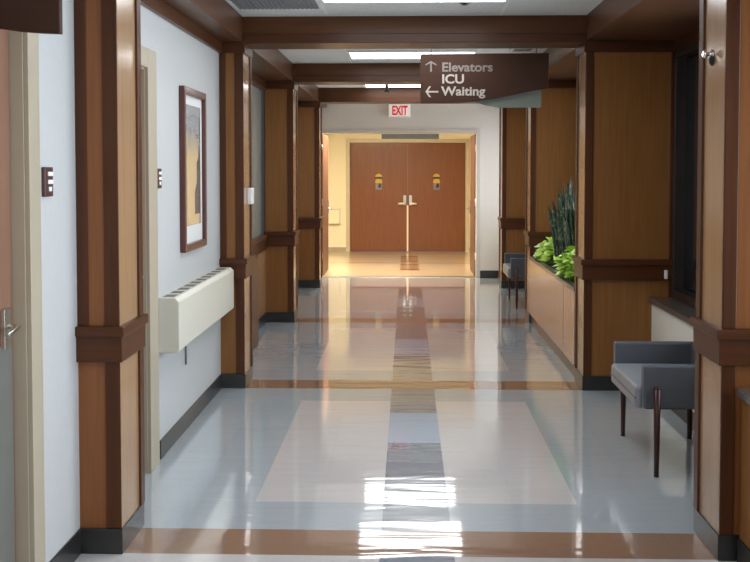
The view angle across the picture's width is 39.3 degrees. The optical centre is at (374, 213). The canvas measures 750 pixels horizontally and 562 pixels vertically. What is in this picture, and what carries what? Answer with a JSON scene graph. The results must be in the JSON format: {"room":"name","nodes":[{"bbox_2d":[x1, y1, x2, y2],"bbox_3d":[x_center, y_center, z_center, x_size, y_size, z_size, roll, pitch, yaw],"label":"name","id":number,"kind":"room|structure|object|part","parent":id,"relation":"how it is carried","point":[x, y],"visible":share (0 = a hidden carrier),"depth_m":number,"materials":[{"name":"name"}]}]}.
{"room":"hospital interior","nodes":[
{"label":"hospital interior","id":0,"kind":"room"},
{"bbox_2d":[22,0,263,561],"bbox_3d":[-1.298,0.068,6.301,0.290,2.490,18.500,0,2,2],"label":"wall","id":1,"kind":"structure","parent":0,"point":[181,59],"depth_m":4.24,"materials":[{"name":"white paint"}]},
{"bbox_2d":[0,29,45,561],"bbox_3d":[-1.313,0.343,3.202,0.170,2.200,1.247,0,2,2],"label":"door","id":2,"kind":"structure","parent":1,"relation":"in","point":[22,489],"depth_m":3.70,"materials":[{"name":"beige paint"}]},
{"bbox_3d":[-1.292,0.948,3.232,0.003,0.950,0.957,0,2,2],"label":"armour plate","id":3,"kind":"part","parent":2,"relation":"part of","materials":[{"name":"silver metal"}]},
{"bbox_3d":[-1.252,0.398,3.576,0.058,0.140,0.155,0,2,-3],"label":"lever handle","id":4,"kind":"part","parent":2,"relation":"part of","materials":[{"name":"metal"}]},
{"bbox_2d":[0,0,62,34],"bbox_3d":[-1.116,-0.730,3.308,0.255,0.325,0.070,0,2,2],"label":"sign","id":5,"kind":"object","parent":1,"relation":"attached to","point":[29,16],"visible":1,"depth_m":3.30,"materials":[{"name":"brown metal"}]},
{"bbox_2d":[41,167,52,196],"bbox_3d":[-1.218,-0.120,3.907,0.016,0.110,0.090,0,2,2],"label":"room sign","id":6,"kind":"object","parent":1,"relation":"attached to","point":[46,172],"visible":1,"depth_m":3.89,"materials":[{"name":"brown plastic"}]},
{"bbox_2d":[141,45,159,472],"bbox_3d":[-1.255,0.263,5.111,0.170,2.200,0.990,0,2,2],"label":"door","id":7,"kind":"structure","parent":1,"relation":"in","point":[148,57],"depth_m":5.45,"materials":[{"name":"beige paint"}]},
{"bbox_2d":[49,312,265,561],"bbox_3d":[-1.237,1.291,5.599,0.138,0.105,17.000,0,2,2],"label":"baseboard","id":8,"kind":"structure","parent":1,"relation":"attached to","point":[71,550],"depth_m":6.10,"materials":[{"name":"black plastic"}]},
{"bbox_2d":[157,168,161,188],"bbox_3d":[-1.165,-0.191,5.650,0.016,0.107,0.100,0,2,2],"label":"room sign","id":9,"kind":"object","parent":1,"relation":"attached to","point":[159,171],"visible":0.85,"depth_m":5.65,"materials":[{"name":"brown plastic"}]},
{"bbox_2d":[179,85,206,252],"bbox_3d":[-1.128,-0.277,6.537,0.035,0.990,0.670,0,2,2],"label":"framed picture","id":10,"kind":"object","parent":1,"relation":"attached to","point":[192,102],"visible":1,"depth_m":6.51,"materials":[{"name":"brown wood"}]},
{"bbox_2d":[186,104,200,225],"bbox_3d":[-1.134,-0.302,6.536,0.003,0.740,0.470,0,2,2],"label":"print","id":11,"kind":"object","parent":10,"relation":"attached to","point":[193,111],"depth_m":6.55},
{"bbox_2d":[158,267,233,364],"bbox_3d":[-1.089,0.658,6.590,0.112,0.486,1.800,0,2,2],"label":"wall heater","id":12,"kind":"object","parent":1,"relation":"attached to","point":[190,309],"visible":0.99,"depth_m":6.16,"materials":[{"name":"beige metal"}]},
{"bbox_2d":[163,268,225,296],"bbox_3d":[-1.100,0.419,6.580,0.066,0.008,1.720,0,2,2],"label":"grille","id":13,"kind":"object","parent":12,"relation":"attached to","point":[211,276],"depth_m":6.41,"materials":[{"name":"grey metal"}]},
{"bbox_2d":[140,0,265,88],"bbox_3d":[-1.227,-1.104,5.499,0.158,0.080,17.000,0,2,2],"label":"trim","id":14,"kind":"structure","parent":1,"relation":"attached to","point":[159,7],"depth_m":6.27,"materials":[{"name":"brown wood"}]},
{"bbox_2d":[253,256,258,349],"bbox_3d":[-1.143,0.812,8.721,0.135,0.800,1.520,0,2,2],"label":"trim","id":15,"kind":"structure","parent":1,"relation":"attached to","point":[255,275],"depth_m":9.30,"materials":[{"name":"brown wood"}]},
{"bbox_2d":[252,81,266,244],"bbox_3d":[-1.224,-0.475,9.360,0.130,1.580,2.940,0,2,2],"label":"window","id":16,"kind":"structure","parent":1,"relation":"in","point":[256,89],"depth_m":10.50,"materials":[{"name":"grey glass"}]},
{"bbox_3d":[-1.224,-0.475,9.360,0.010,1.520,2.940,0,2,2],"label":"pane","id":17,"kind":"part","parent":16,"relation":"part of","materials":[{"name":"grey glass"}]},
{"bbox_2d":[253,239,266,255],"bbox_3d":[-1.151,0.337,10.163,0.030,0.110,1.400,0,2,2],"label":"trim","id":18,"kind":"structure","parent":1,"relation":"attached to","point":[261,246],"depth_m":10.36,"materials":[{"name":"brown wood"}]},
{"bbox_2d":[256,250,265,318],"bbox_3d":[-1.159,0.708,10.209,0.012,0.675,1.340,0,2,2],"label":"wainscot","id":19,"kind":"structure","parent":1,"relation":"attached to","point":[261,256],"depth_m":10.57,"materials":[{"name":"brown wood"}]},
{"bbox_2d":[323,133,475,246],"bbox_3d":[0.563,-0.545,20.217,3.700,2.550,0.120,0,2,2],"label":"wall","id":20,"kind":"structure","parent":0,"point":[336,142],"depth_m":20.18,"materials":[{"name":"beige paint"}]},
{"bbox_2d":[328,209,339,223],"bbox_3d":[-0.785,0.047,20.171,0.230,0.290,0.105,0,2,2],"label":"wall box","id":21,"kind":"object","parent":20,"relation":"attached to","point":[334,214],"visible":0.91,"depth_m":20.12,"materials":[{"name":"beige paint"}]},
{"bbox_2d":[328,247,469,251],"bbox_3d":[0.561,0.686,20.205,3.700,0.090,0.008,0,2,2],"label":"baseboard","id":22,"kind":"structure","parent":20,"relation":"attached to","point":[330,249],"depth_m":20.24,"materials":[{"name":"beige paint"}]},
{"bbox_2d":[346,139,469,251],"bbox_3d":[0.627,-0.354,20.195,2.370,2.170,0.176,0,2,2],"label":"door","id":23,"kind":"structure","parent":20,"relation":"in","point":[434,174],"depth_m":20.18,"materials":[{"name":"brown wood"}]},
{"bbox_2d":[75,251,736,561],"bbox_3d":[0.262,1.210,8.789,4.100,0.001,23.470,0,2,2],"label":"floor","id":24,"kind":"structure","parent":0,"point":[396,419],"depth_m":5.93,"materials":[{"name":"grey tile"}]},
{"bbox_2d":[74,0,147,553],"bbox_3d":[-1.110,0.146,4.441,0.200,2.490,0.410,0,2,2],"label":"column","id":25,"kind":"structure","parent":24,"relation":"on","point":[111,319],"depth_m":4.30,"materials":[{"name":"brown wood"}]},
{"bbox_3d":[-1.116,0.541,4.460,0.188,0.110,0.386,0,2,2],"label":"rail","id":26,"kind":"part","parent":25,"relation":"part of","materials":[{"name":"brown wood"}]},
{"bbox_3d":[-1.039,-0.282,4.396,0.004,1.470,0.280,0,2,2],"label":"panel","id":27,"kind":"part","parent":25,"relation":"part of","materials":[{"name":"brown wood"}]},
{"bbox_3d":[-1.039,0.939,4.447,0.004,0.695,0.280,0,2,2],"label":"panel","id":28,"kind":"part","parent":25,"relation":"part of","materials":[{"name":"brown wood"}]},
{"bbox_2d":[219,42,254,387],"bbox_3d":[-1.010,0.009,7.717,0.200,2.490,0.410,0,2,2],"label":"column","id":29,"kind":"structure","parent":24,"relation":"on","point":[235,59],"depth_m":7.55,"materials":[{"name":"brown wood"}]},
{"bbox_3d":[-1.016,0.403,7.735,0.188,0.110,0.386,0,2,2],"label":"rail","id":30,"kind":"part","parent":29,"relation":"part of","materials":[{"name":"brown wood"}]},
{"bbox_3d":[-0.939,-0.420,7.671,0.004,1.470,0.280,0,2,2],"label":"panel","id":31,"kind":"part","parent":29,"relation":"part of","materials":[{"name":"brown wood"}]},
{"bbox_3d":[-0.939,0.802,7.723,0.004,0.695,0.280,0,2,2],"label":"panel","id":32,"kind":"part","parent":29,"relation":"part of","materials":[{"name":"brown wood"}]},
{"bbox_2d":[247,188,253,203],"bbox_3d":[-0.917,-0.133,7.763,0.034,0.120,0.140,0,2,2],"label":"thermostat","id":33,"kind":"object","parent":29,"relation":"attached to","point":[250,191],"visible":1,"depth_m":7.69,"materials":[{"name":"white plastic"}]},
{"bbox_2d":[264,81,299,321],"bbox_3d":[-0.975,-0.129,11.004,0.330,2.490,0.410,0,2,2],"label":"column","id":34,"kind":"structure","parent":24,"relation":"on","point":[282,232],"depth_m":10.84,"materials":[{"name":"brown wood"}]},
{"bbox_3d":[-0.981,0.266,11.023,0.318,0.110,0.386,0,2,2],"label":"rail","id":35,"kind":"part","parent":34,"relation":"part of","materials":[{"name":"brown wood"}]},
{"bbox_3d":[-0.838,-0.557,10.957,0.004,1.470,0.280,0,2,2],"label":"panel","id":36,"kind":"part","parent":34,"relation":"part of","materials":[{"name":"brown wood"}]},
{"bbox_3d":[-0.838,0.664,11.008,0.004,0.695,0.280,0,2,2],"label":"panel","id":37,"kind":"part","parent":34,"relation":"part of","materials":[{"name":"brown wood"}]},
{"bbox_2d":[298,101,323,287],"bbox_3d":[-0.877,-0.263,14.200,0.330,2.490,0.410,0,2,2],"label":"column","id":38,"kind":"structure","parent":24,"relation":"on","point":[310,218],"depth_m":14.03,"materials":[{"name":"brown wood"}]},
{"bbox_3d":[-0.883,0.132,14.219,0.318,0.110,0.386,0,2,2],"label":"rail","id":39,"kind":"part","parent":38,"relation":"part of","materials":[{"name":"brown wood"}]},
{"bbox_3d":[-0.741,-0.691,14.153,0.004,1.470,0.280,0,2,2],"label":"panel","id":40,"kind":"part","parent":38,"relation":"part of","materials":[{"name":"brown wood"}]},
{"bbox_3d":[-0.741,0.530,14.204,0.004,0.695,0.280,0,2,2],"label":"panel","id":41,"kind":"part","parent":38,"relation":"part of","materials":[{"name":"brown wood"}]},
{"bbox_2d":[498,108,525,287],"bbox_3d":[1.997,-0.259,14.112,0.660,2.490,0.410,0,2,2],"label":"column","id":42,"kind":"structure","parent":24,"relation":"on","point":[512,121],"depth_m":13.94,"materials":[{"name":"brown wood"}]},
{"bbox_3d":[1.694,-0.688,14.078,0.004,1.470,0.280,0,2,2],"label":"panel","id":43,"kind":"part","parent":42,"relation":"part of","materials":[{"name":"brown wood"}]},
{"bbox_3d":[1.694,0.533,14.130,0.004,0.695,0.280,0,2,2],"label":"panel","id":44,"kind":"part","parent":42,"relation":"part of","materials":[{"name":"brown wood"}]},
{"bbox_3d":[2.003,0.135,14.130,0.648,0.110,0.386,0,2,2],"label":"rail","id":45,"kind":"part","parent":42,"relation":"part of","materials":[{"name":"brown wood"}]},
{"bbox_2d":[503,253,524,308],"bbox_3d":[1.802,0.774,12.374,0.541,0.570,0.876,0,2,2],"label":"lounge chair","id":46,"kind":"object","parent":24,"relation":"on","point":[514,265],"visible":0.57,"depth_m":11.97,"materials":[{"name":"fabric"}]},
{"bbox_3d":[1.766,0.666,12.371,0.462,0.117,0.670,0,2,2],"label":"seat","id":47,"kind":"part","parent":46,"relation":"part of","materials":[{"name":"grey fabric"}]},
{"bbox_3d":[1.640,0.808,12.800,0.038,0.467,0.038,0,2,2],"label":"leg","id":48,"kind":"part","parent":46,"relation":"part of","materials":[{"name":"brown wood"}]},
{"bbox_3d":[1.829,0.585,12.734,0.510,0.222,0.067,0,2,2],"label":"armrest","id":49,"kind":"part","parent":46,"relation":"part of","materials":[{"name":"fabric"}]},
{"bbox_3d":[1.615,0.843,11.963,0.038,0.467,0.038,0,2,2],"label":"leg","id":50,"kind":"part","parent":46,"relation":"part of","materials":[{"name":"brown wood"}]},
{"bbox_3d":[1.806,0.616,11.998,0.510,0.222,0.067,0,2,2],"label":"armrest","id":51,"kind":"part","parent":46,"relation":"part of","materials":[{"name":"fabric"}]},
{"bbox_2d":[523,80,575,322],"bbox_3d":[1.899,-0.125,10.916,0.660,2.490,0.410,0,2,2],"label":"column","id":52,"kind":"structure","parent":24,"relation":"on","point":[550,128],"depth_m":10.73,"materials":[{"name":"brown wood"}]},
{"bbox_3d":[1.597,0.667,10.934,0.004,0.695,0.280,0,2,2],"label":"panel","id":53,"kind":"part","parent":52,"relation":"part of","materials":[{"name":"brown wood"}]},
{"bbox_3d":[1.597,-0.554,10.883,0.004,1.470,0.280,0,2,2],"label":"panel","id":54,"kind":"part","parent":52,"relation":"part of","materials":[{"name":"brown wood"}]},
{"bbox_3d":[1.905,0.269,10.935,0.648,0.110,0.386,0,2,2],"label":"rail","id":55,"kind":"part","parent":52,"relation":"part of","materials":[{"name":"brown wood"}]},
{"bbox_2d":[529,256,574,375],"bbox_3d":[1.841,0.841,9.306,0.615,0.695,2.884,0,2,2],"label":"planter","id":56,"kind":"object","parent":24,"relation":"on","point":[552,297],"visible":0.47,"depth_m":9.01,"materials":[{"name":"brown wood"}]},
{"bbox_2d":[542,260,569,279],"bbox_3d":[1.857,0.531,9.296,0.524,0.016,2.813,0,2,2],"label":"potting soil","id":57,"kind":"object","parent":56,"relation":"in","point":[548,263],"visible":0.02,"depth_m":10.18,"materials":[{"name":"brown soil"}]},
{"bbox_2d":[533,237,554,263],"bbox_3d":[1.738,0.347,10.249,0.414,0.267,0.755,0,2,2],"label":"pothos","id":58,"kind":"object","parent":57,"relation":"on","point":[543,252],"visible":0.48,"depth_m":10.18,"materials":[{"name":"green plant"}]},
{"bbox_2d":[548,179,574,269],"bbox_3d":[1.776,0.099,9.569,0.331,0.895,0.526,-1,2,-12],"label":"snake plant","id":59,"kind":"object","parent":57,"relation":"on","point":[556,217],"visible":0.23,"depth_m":9.52,"materials":[{"name":"green plant"}]},
{"bbox_2d":[553,246,574,282],"bbox_3d":[1.619,0.405,8.473,0.385,0.299,0.614,0,2,2],"label":"pothos","id":60,"kind":"object","parent":57,"relation":"on","point":[566,264],"visible":0.43,"depth_m":8.42,"materials":[{"name":"green plant"}]},
{"bbox_2d":[563,195,574,252],"bbox_3d":[1.794,0.146,9.014,0.314,0.847,0.507,0,2,2],"label":"snake plant","id":61,"kind":"object","parent":57,"relation":"on","point":[569,224],"visible":0.18,"depth_m":9.04,"materials":[{"name":"green plant"}]},
{"bbox_2d":[572,40,673,390],"bbox_3d":[1.799,0.013,7.631,0.660,2.490,0.410,0,2,2],"label":"column","id":62,"kind":"structure","parent":24,"relation":"on","point":[625,88],"depth_m":7.46,"materials":[{"name":"brown wood"}]},
{"bbox_3d":[1.496,0.805,7.648,0.004,0.695,0.280,0,2,2],"label":"panel","id":63,"kind":"part","parent":62,"relation":"part of","materials":[{"name":"brown wood"}]},
{"bbox_3d":[1.496,-0.416,7.597,0.004,1.470,0.280,0,2,2],"label":"panel","id":64,"kind":"part","parent":62,"relation":"part of","materials":[{"name":"brown wood"}]},
{"bbox_3d":[1.805,0.407,7.649,0.648,0.110,0.386,0,2,2],"label":"rail","id":65,"kind":"part","parent":62,"relation":"part of","materials":[{"name":"brown wood"}]},
{"bbox_2d":[664,270,667,278],"bbox_3d":[2.062,0.429,7.438,0.024,0.063,0.026,0,2,2],"label":"wall switch","id":66,"kind":"object","parent":62,"relation":"attached to","point":[665,271],"visible":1,"depth_m":7.43,"materials":[{"name":"white plastic"}]},
{"bbox_2d":[610,341,694,477],"bbox_3d":[1.634,1.050,5.802,0.541,0.570,0.876,0,2,2],"label":"lounge chair","id":67,"kind":"object","parent":24,"relation":"on","point":[656,375],"visible":0.66,"depth_m":5.54,"materials":[{"name":"grey fabric"}]},
{"bbox_3d":[1.472,1.084,6.228,0.038,0.467,0.038,0,2,2],"label":"leg","id":68,"kind":"part","parent":67,"relation":"part of","materials":[{"name":"brown wood"}]},
{"bbox_3d":[1.599,0.942,5.798,0.462,0.117,0.670,0,2,2],"label":"seat","id":69,"kind":"part","parent":67,"relation":"part of","materials":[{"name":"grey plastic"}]},
{"bbox_3d":[1.661,0.861,6.162,0.510,0.222,0.067,0,2,2],"label":"armrest","id":70,"kind":"part","parent":67,"relation":"part of","materials":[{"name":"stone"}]},
{"bbox_3d":[1.447,1.119,5.391,0.038,0.467,0.038,0,2,2],"label":"leg","id":71,"kind":"part","parent":67,"relation":"part of","materials":[{"name":"brown wood"}]},
{"bbox_3d":[1.638,0.892,5.426,0.510,0.222,0.067,0,2,2],"label":"armrest","id":72,"kind":"part","parent":67,"relation":"part of","materials":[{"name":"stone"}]},
{"bbox_3d":[1.845,1.145,6.160,0.038,0.350,0.038,0,2,2],"label":"leg","id":73,"kind":"part","parent":67,"relation":"part of","materials":[{"name":"brown wood"}]},
{"bbox_3d":[1.867,0.878,5.787,0.075,0.225,0.670,0,2,2],"label":"backrest","id":74,"kind":"part","parent":67,"relation":"part of","materials":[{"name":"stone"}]},
{"bbox_2d":[690,0,749,560],"bbox_3d":[1.698,0.150,4.355,0.660,2.490,0.410,0,2,2],"label":"column","id":75,"kind":"structure","parent":24,"relation":"on","point":[721,322],"depth_m":4.23,"materials":[{"name":"brown wood"}]},
{"bbox_2d":[702,49,713,65],"bbox_3d":[1.374,-0.646,4.337,0.042,0.068,0.047,0,2,2],"label":"coat hook","id":76,"kind":"object","parent":75,"relation":"attached to","point":[705,53],"depth_m":4.33,"materials":[{"name":"silver metal"}]},
{"bbox_3d":[1.374,-0.660,4.336,0.042,0.040,0.040,0,2,2],"label":"knob","id":77,"kind":"part","parent":76,"relation":"part of","materials":[{"name":"silver metal"}]},
{"bbox_3d":[1.396,0.942,4.373,0.004,0.695,0.280,0,2,2],"label":"panel","id":78,"kind":"part","parent":75,"relation":"part of","materials":[{"name":"brown wood"}]},
{"bbox_3d":[1.396,-0.279,4.322,0.004,1.470,0.280,0,2,2],"label":"panel","id":79,"kind":"part","parent":75,"relation":"part of","materials":[{"name":"brown wood"}]},
{"bbox_3d":[1.704,0.544,4.374,0.648,0.110,0.386,0,2,2],"label":"rail","id":80,"kind":"part","parent":75,"relation":"part of","materials":[{"name":"brown wood"}]},
{"bbox_2d":[737,388,749,561],"bbox_3d":[1.673,1.107,2.751,0.560,0.712,2.865,0,2,2],"label":"base cabinet","id":81,"kind":"object","parent":24,"relation":"on","point":[743,553],"visible":1,"depth_m":4.12,"materials":[{"name":"brown wood"}]},
{"bbox_3d":[1.428,1.073,2.757,0.030,0.570,2.865,0,2,2],"label":"panel","id":82,"kind":"part","parent":81,"relation":"part of","materials":[{"name":"brown wood"}]},
{"bbox_2d":[322,104,498,270],"bbox_3d":[0.716,-0.404,15.422,3.600,2.670,0.120,0,2,2],"label":"wall","id":83,"kind":"structure","parent":0,"point":[485,118],"depth_m":15.33,"materials":[{"name":"white paint"}]},
{"bbox_2d":[388,104,410,116],"bbox_3d":[0.356,-1.507,15.293,0.330,0.195,0.068,0,2,2],"label":"exit sign","id":84,"kind":"object","parent":83,"relation":"attached to","point":[394,110],"visible":0.94,"depth_m":15.26,"materials":[{"name":"white plastic"}]},
{"bbox_2d":[322,129,480,277],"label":"door frame","id":85,"kind":"structure","parent":83,"relation":"in","point":[475,140],"depth_m":15.48,"materials":[{"name":"beige paint"}]},
{"bbox_2d":[480,271,498,277],"bbox_3d":[0.669,0.880,15.413,3.090,0.105,0.008,0,2,2],"label":"baseboard","id":86,"kind":"structure","parent":83,"relation":"attached to","point":[483,274],"depth_m":15.38,"materials":[{"name":"black plastic"}]},
{"bbox_2d":[229,0,602,87],"bbox_3d":[0.234,-1.401,6.132,4.200,0.100,18.380,0,2,2],"label":"ceiling","id":87,"kind":"structure","parent":0,"point":[513,7],"depth_m":7.29,"materials":[{"name":"white paint"}]},
{"bbox_2d":[162,0,326,107],"bbox_3d":[-1.135,-1.263,6.180,0.300,0.180,18.380,0,2,2],"label":"soffit","id":88,"kind":"structure","parent":87,"relation":"attached to","point":[218,18],"depth_m":7.23,"materials":[{"name":"brown wood"}]},
{"bbox_2d":[225,0,323,10],"bbox_3d":[-0.655,-1.375,6.832,0.600,0.010,0.600,0,2,2],"label":"ceiling vent","id":89,"kind":"object","parent":87,"relation":"in","point":[238,5],"visible":0.99,"depth_m":6.92,"materials":[{"name":"white metal"}]},
{"bbox_2d":[293,63,419,84],"bbox_3d":[0.380,-1.455,10.912,2.440,0.192,0.376,0,2,2],"label":"beam","id":90,"kind":"structure","parent":87,"relation":"attached to","point":[303,73],"depth_m":10.76,"materials":[{"name":"brown wood"}]},
{"bbox_3d":[0.380,-1.393,10.915,2.440,0.067,0.376,0,2,2],"label":"trim","id":91,"kind":"part","parent":90,"relation":"part of","materials":[{"name":"brown wood"}]},
{"bbox_2d":[363,85,419,87],"bbox_3d":[0.459,-1.654,13.505,1.220,0.012,0.610,0,2,2],"label":"recessed light","id":92,"kind":"object","parent":87,"relation":"in","point":[365,86],"visible":0.23,"depth_m":13.67,"materials":[{"name":"white plastic"}]},
{"bbox_2d":[366,85,419,86],"bbox_3d":[0.459,-1.656,13.505,1.160,0.006,0.550,0,2,2],"label":"diffuser","id":93,"kind":"object","parent":92,"relation":"attached to","point":[366,85],"depth_m":13.59,"materials":[{"name":"white plastic"}]},
{"bbox_2d":[319,88,478,103],"bbox_3d":[0.478,-1.589,14.108,2.440,0.192,0.376,0,2,2],"label":"beam","id":94,"kind":"structure","parent":87,"relation":"attached to","point":[326,95],"depth_m":13.95,"materials":[{"name":"brown wood"}]},
{"bbox_3d":[0.478,-1.527,14.111,2.440,0.067,0.376,0,2,2],"label":"trim","id":95,"kind":"part","parent":94,"relation":"part of","materials":[{"name":"brown wood"}]},
{"bbox_2d":[346,51,478,58],"bbox_3d":[0.350,-1.504,9.940,1.220,0.012,0.610,0,2,2],"label":"recessed light","id":96,"kind":"object","parent":87,"relation":"in","point":[351,54],"visible":0.7,"depth_m":9.80,"materials":[{"name":"white plastic"}]},
{"bbox_2d":[242,15,586,48],"bbox_3d":[0.280,-1.317,7.627,2.440,0.192,0.376,0,2,2],"label":"beam","id":97,"kind":"structure","parent":87,"relation":"attached to","point":[516,31],"depth_m":7.46,"materials":[{"name":"brown wood"}]},
{"bbox_3d":[0.280,-1.255,7.629,2.440,0.067,0.376,0,2,2],"label":"trim","id":98,"kind":"part","parent":97,"relation":"part of","materials":[{"name":"brown wood"}]},
{"bbox_2d":[319,0,509,2],"bbox_3d":[0.245,-1.360,6.499,1.220,0.012,0.610,0,2,2],"label":"recessed light","id":99,"kind":"object","parent":87,"relation":"in","point":[320,1],"visible":1,"depth_m":6.77,"materials":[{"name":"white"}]},
{"bbox_2d":[324,0,504,1],"bbox_3d":[0.245,-1.362,6.499,1.160,0.006,0.550,0,2,2],"label":"diffuser","id":100,"kind":"object","parent":99,"relation":"attached to","point":[324,0],"depth_m":6.75,"materials":[{"name":"white"}]},
{"bbox_2d":[420,48,548,107],"bbox_3d":[0.930,-1.188,8.937,1.088,0.562,0.054,0,2,2],"label":"hanging sign","id":101,"kind":"object","parent":87,"relation":"hanging from","point":[501,80],"visible":1,"depth_m":8.92,"materials":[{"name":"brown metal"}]},
{"bbox_3d":[1.115,-1.113,8.952,0.600,0.411,0.018,0,2,2],"label":"panel","id":102,"kind":"part","parent":101,"relation":"part of","materials":[{"name":"plastic"}]},
{"bbox_2d":[509,48,535,51],"bbox_3d":[1.338,-1.488,9.510,0.220,0.010,0.300,0,2,2],"label":"ceiling vent","id":103,"kind":"object","parent":87,"relation":"in","point":[511,49],"visible":0.69,"depth_m":9.51,"materials":[{"name":"white metal"}]},
{"bbox_2d":[513,49,531,51],"bbox_3d":[1.338,-1.488,9.510,0.170,0.008,0.250,0,2,2],"label":"grille","id":104,"kind":"object","parent":103,"relation":"attached to","point":[514,50],"depth_m":9.59,"materials":[{"name":"grey metal"}]},
{"bbox_2d":[543,0,699,79],"bbox_3d":[1.768,-1.259,6.091,0.630,0.180,18.380,0,2,2],"label":"soffit","id":105,"kind":"structure","parent":87,"relation":"attached to","point":[611,19],"depth_m":6.69,"materials":[{"name":"brown wood"}]},
{"bbox_2d":[651,304,693,411],"bbox_3d":[2.004,1.008,6.029,0.150,0.635,2.940,0,2,2],"label":"wall","id":106,"kind":"structure","parent":0,"point":[665,326],"depth_m":7.01,"materials":[{"name":"beige paint"}]},
{"bbox_2d":[671,409,693,429],"bbox_3d":[2.024,1.137,9.283,0.008,0.105,9.430,0,2,2],"label":"baseboard","id":107,"kind":"structure","parent":106,"relation":"attached to","point":[681,413],"depth_m":6.59,"materials":[{"name":"black plastic"}]},
{"bbox_3d":[2.165,0.073,6.195,0.160,2.490,18.500,0,2,2],"label":"wall","id":108,"kind":"structure","parent":0,"visible":0},
{"bbox_2d":[648,41,698,323],"bbox_3d":[2.031,-0.201,5.978,0.255,1.785,2.940,0,2,2],"label":"window","id":109,"kind":"structure","parent":108,"relation":"in","point":[681,304],"depth_m":7.31,"materials":[{"name":"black glass"}]},
{"bbox_3d":[1.991,0.672,6.015,0.175,0.037,2.940,0,2,2],"label":"sill","id":110,"kind":"part","parent":109,"relation":"part of","materials":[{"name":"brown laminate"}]},
{"bbox_3d":[2.109,-0.198,5.975,0.100,1.770,2.880,0,2,2],"label":"frame","id":111,"kind":"part","parent":109,"relation":"part of","materials":[{"name":"black metal"}]},
{"bbox_3d":[2.134,-0.213,5.974,0.010,1.760,2.880,0,2,2],"label":"pane","id":112,"kind":"part","parent":109,"relation":"part of","materials":[{"name":"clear glass"}]},
{"bbox_2d":[673,28,698,51],"bbox_3d":[2.164,-1.258,9.179,0.028,0.080,9.430,0,2,2],"label":"trim","id":113,"kind":"structure","parent":108,"relation":"attached to","point":[691,37],"depth_m":7.03,"materials":[{"name":"brown wood"}]}
]}

